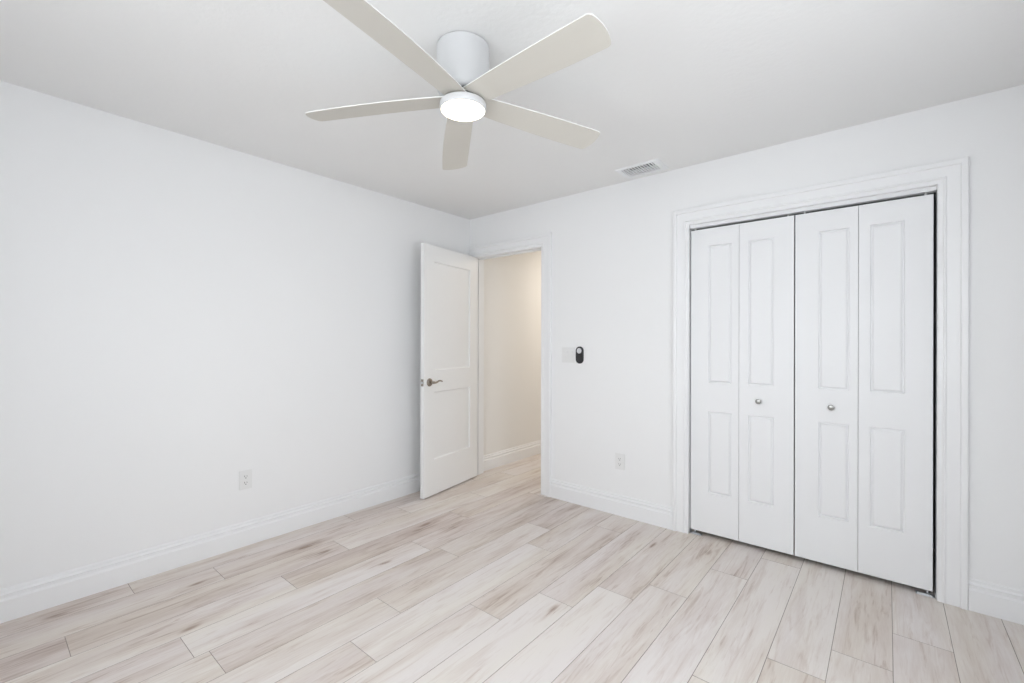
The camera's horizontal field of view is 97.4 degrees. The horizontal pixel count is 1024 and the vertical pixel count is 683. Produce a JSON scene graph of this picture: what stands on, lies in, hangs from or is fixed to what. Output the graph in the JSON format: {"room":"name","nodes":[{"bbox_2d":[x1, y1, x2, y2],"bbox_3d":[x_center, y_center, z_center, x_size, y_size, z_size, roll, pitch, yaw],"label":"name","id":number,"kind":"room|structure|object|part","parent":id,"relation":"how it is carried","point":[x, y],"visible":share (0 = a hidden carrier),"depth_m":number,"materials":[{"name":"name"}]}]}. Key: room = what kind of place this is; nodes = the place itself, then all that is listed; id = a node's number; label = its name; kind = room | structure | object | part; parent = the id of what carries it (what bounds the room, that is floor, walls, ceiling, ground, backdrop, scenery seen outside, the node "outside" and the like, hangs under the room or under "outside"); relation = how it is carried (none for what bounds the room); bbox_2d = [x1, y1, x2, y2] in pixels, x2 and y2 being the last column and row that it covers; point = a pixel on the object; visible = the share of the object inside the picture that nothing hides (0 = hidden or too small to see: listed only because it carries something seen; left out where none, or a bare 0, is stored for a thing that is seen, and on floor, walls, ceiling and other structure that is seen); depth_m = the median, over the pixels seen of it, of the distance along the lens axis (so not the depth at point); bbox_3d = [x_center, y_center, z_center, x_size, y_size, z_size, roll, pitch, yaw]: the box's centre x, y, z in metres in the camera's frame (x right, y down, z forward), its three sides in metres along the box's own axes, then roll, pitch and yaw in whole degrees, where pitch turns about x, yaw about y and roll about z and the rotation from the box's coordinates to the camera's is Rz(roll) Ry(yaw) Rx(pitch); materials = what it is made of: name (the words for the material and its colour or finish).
{"room":"empty bedroom","nodes":[
{"label":"empty bedroom","id":0,"kind":"room"},
{"bbox_2d":[0,81,540,588],"bbox_3d":[-0.788,0.054,3.930,0.132,2.460,6.570,0,0,40],"label":"wall","id":1,"kind":"structure","parent":0,"point":[181,315],"depth_m":2.59,"materials":[{"name":"white paint"}]},
{"bbox_2d":[0,473,419,623],"bbox_3d":[-1.592,1.189,2.870,0.019,0.148,3.676,0,0,40],"label":"baseboard","id":2,"kind":"structure","parent":1,"relation":"attached to","point":[30,597],"depth_m":2.52,"materials":[{"name":"white wood"}]},
{"bbox_2d":[239,469,251,489],"bbox_3d":[-1.658,0.854,2.800,0.008,0.118,0.074,0,0,40],"label":"power outlet","id":3,"kind":"object","parent":1,"relation":"attached to","point":[245,477],"visible":1,"depth_m":2.80,"materials":[{"name":"white plastic"}]},
{"bbox_2d":[484,440,540,470],"bbox_3d":[0.538,1.193,5.404,0.019,0.148,2.606,0,0,40],"label":"baseboard","id":4,"kind":"structure","parent":1,"relation":"attached to","point":[493,460],"depth_m":4.74,"materials":[{"name":"white wood"}]},
{"bbox_2d":[0,453,1023,682],"bbox_3d":[0.679,1.308,2.782,3.860,0.080,6.690,0,0,40],"label":"floor","id":5,"kind":"structure","parent":0,"point":[487,577],"depth_m":2.08,"materials":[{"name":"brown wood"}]},
{"bbox_2d":[689,528,701,535],"bbox_3d":[1.221,1.254,2.986,0.075,0.029,0.036,0,0,40],"label":"pivot bracket","id":6,"kind":"object","parent":5,"relation":"on","point":[690,529],"visible":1,"depth_m":2.99,"materials":[{"name":"silver metal"}]},
{"bbox_2d":[915,590,935,598],"bbox_3d":[2.083,1.256,2.266,0.075,0.029,0.036,0,0,40],"label":"pivot bracket","id":7,"kind":"object","parent":5,"relation":"on","point":[926,593],"visible":1,"depth_m":2.26,"materials":[{"name":"silver metal"}]},
{"bbox_2d":[0,0,1023,219],"bbox_3d":[0.685,-1.212,2.782,3.860,0.080,6.690,0,0,40],"label":"ceiling","id":8,"kind":"structure","parent":0,"point":[678,83],"depth_m":1.96,"materials":[{"name":"white paint"}]},
{"bbox_2d":[305,0,610,169],"bbox_3d":[-0.174,-1.046,1.761,1.234,0.256,1.260,0,0,40],"label":"ceiling fan","id":9,"kind":"object","parent":8,"relation":"hanging from","point":[463,80],"visible":1,"depth_m":1.70,"materials":[{"name":"white plastic"}]},
{"bbox_3d":[-0.541,-0.952,1.837,0.618,0.051,0.132,0,0,9],"label":"blade","id":10,"kind":"part","parent":9,"relation":"part of","materials":[{"name":"grey wood"}]},
{"bbox_3d":[-0.342,-0.952,1.480,0.132,0.051,0.618,0,0,27],"label":"blade","id":11,"kind":"part","parent":9,"relation":"part of","materials":[{"name":"grey wood"}]},
{"bbox_3d":[-0.263,-0.951,2.137,0.132,0.051,0.618,0,0,-9],"label":"blade","id":12,"kind":"part","parent":9,"relation":"part of","materials":[{"name":"grey wood"}]},
{"bbox_3d":[0.060,-0.951,1.559,0.618,0.051,0.132,0,0,45],"label":"blade","id":13,"kind":"part","parent":9,"relation":"part of","materials":[{"name":"grey wood"}]},
{"bbox_3d":[0.108,-0.951,1.966,0.618,0.051,0.132,0,0,-27],"label":"blade","id":14,"kind":"part","parent":9,"relation":"part of","materials":[{"name":"grey wood"}]},
{"bbox_2d":[615,158,668,178],"bbox_3d":[0.877,-1.207,3.038,0.297,0.088,0.200,0,0,40],"label":"ceiling vent","id":15,"kind":"object","parent":8,"relation":"in","point":[657,166],"visible":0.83,"depth_m":3.04,"materials":[{"name":"white metal"}]},
{"bbox_2d":[470,84,1023,590],"bbox_3d":[1.025,0.059,3.192,3.620,2.460,0.120,0,0,40],"label":"wall","id":16,"kind":"structure","parent":0,"point":[612,245],"depth_m":2.92,"materials":[{"name":"white paint"}]},
{"bbox_2d":[483,360,483,472],"bbox_3d":[0.051,0.182,4.099,0.939,2.170,0.024,0,0,40],"label":"trim","id":17,"kind":"structure","parent":16,"relation":"attached to","point":[483,360],"depth_m":4.36,"materials":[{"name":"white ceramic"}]},
{"bbox_2d":[477,247,540,474],"bbox_3d":[-0.016,0.226,4.061,0.812,2.081,0.120,0,0,40],"label":"trim","id":18,"kind":"structure","parent":16,"relation":"attached to","point":[480,259],"depth_m":4.30,"materials":[{"name":"white wood"}]},
{"bbox_2d":[420,243,477,498],"bbox_3d":[-0.530,0.229,3.921,0.147,2.048,0.762,0,0,31],"label":"door","id":19,"kind":"structure","parent":18,"relation":"attached to","point":[449,279],"depth_m":3.86,"materials":[{"name":"white wood"}]},
{"bbox_2d":[468,232,551,496],"bbox_3d":[-0.046,0.181,3.992,0.951,2.170,0.024,0,0,40],"label":"trim","id":20,"kind":"structure","parent":16,"relation":"attached to","point":[544,240],"depth_m":3.73,"materials":[{"name":"white wood"}]},
{"bbox_2d":[562,347,573,362],"bbox_3d":[0.446,0.101,3.589,0.116,0.120,0.012,0,0,40],"label":"light switch","id":21,"kind":"object","parent":16,"relation":"attached to","point":[567,353],"visible":1,"depth_m":3.59,"materials":[{"name":"white plastic"}]},
{"bbox_2d":[576,346,583,363],"bbox_3d":[0.528,0.099,3.518,0.066,0.134,0.017,0,0,40],"label":"remote","id":22,"kind":"object","parent":16,"relation":"attached to","point":[579,350],"visible":1,"depth_m":3.51,"materials":[{"name":"black plastic"}]},
{"bbox_2d":[550,479,671,529],"bbox_3d":[0.704,1.194,3.368,1.003,0.148,0.019,0,0,40],"label":"baseboard","id":23,"kind":"structure","parent":16,"relation":"attached to","point":[651,513],"depth_m":3.32,"materials":[{"name":"white wood"}]},
{"bbox_2d":[615,453,624,469],"bbox_3d":[0.791,0.875,3.302,0.074,0.118,0.008,0,0,40],"label":"power outlet","id":24,"kind":"object","parent":16,"relation":"attached to","point":[619,458],"visible":1,"depth_m":3.30,"materials":[{"name":"white plastic"}]},
{"bbox_2d":[690,186,936,229],"bbox_3d":[1.661,-0.767,2.631,1.198,0.022,0.036,0,0,40],"label":"door track","id":25,"kind":"object","parent":16,"relation":"attached to","point":[933,189],"visible":1,"depth_m":2.54,"materials":[{"name":"white metal"}]},
{"bbox_2d":[691,214,794,554],"bbox_3d":[1.418,0.238,2.811,0.586,2.006,0.060,0,0,40],"label":"door","id":26,"kind":"structure","parent":25,"relation":"hanging from","point":[743,274],"depth_m":2.79,"materials":[{"name":"white wood"}]},
{"bbox_2d":[795,192,932,591],"bbox_3d":[1.874,0.239,2.431,0.588,2.006,0.060,0,0,40],"label":"door","id":27,"kind":"structure","parent":25,"relation":"hanging from","point":[864,417],"depth_m":2.41,"materials":[{"name":"white wood"}]},
{"bbox_2d":[672,156,968,609],"bbox_3d":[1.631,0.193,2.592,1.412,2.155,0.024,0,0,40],"label":"trim","id":28,"kind":"structure","parent":16,"relation":"attached to","point":[951,177],"depth_m":2.20,"materials":[{"name":"white wood"}]},
{"bbox_2d":[968,578,1023,624],"bbox_3d":[2.270,1.197,2.060,0.253,0.148,0.019,0,0,40],"label":"baseboard","id":29,"kind":"structure","parent":16,"relation":"attached to","point":[986,598],"depth_m":2.08,"materials":[{"name":"white wood"}]},
{"bbox_2d":[697,193,934,548],"bbox_3d":[1.923,0.061,2.996,1.750,2.460,0.730,0,0,40],"label":"wall","id":30,"kind":"structure","parent":0,"point":[928,193],"depth_m":2.78,"materials":[{"name":"grey paint"}]}
]}

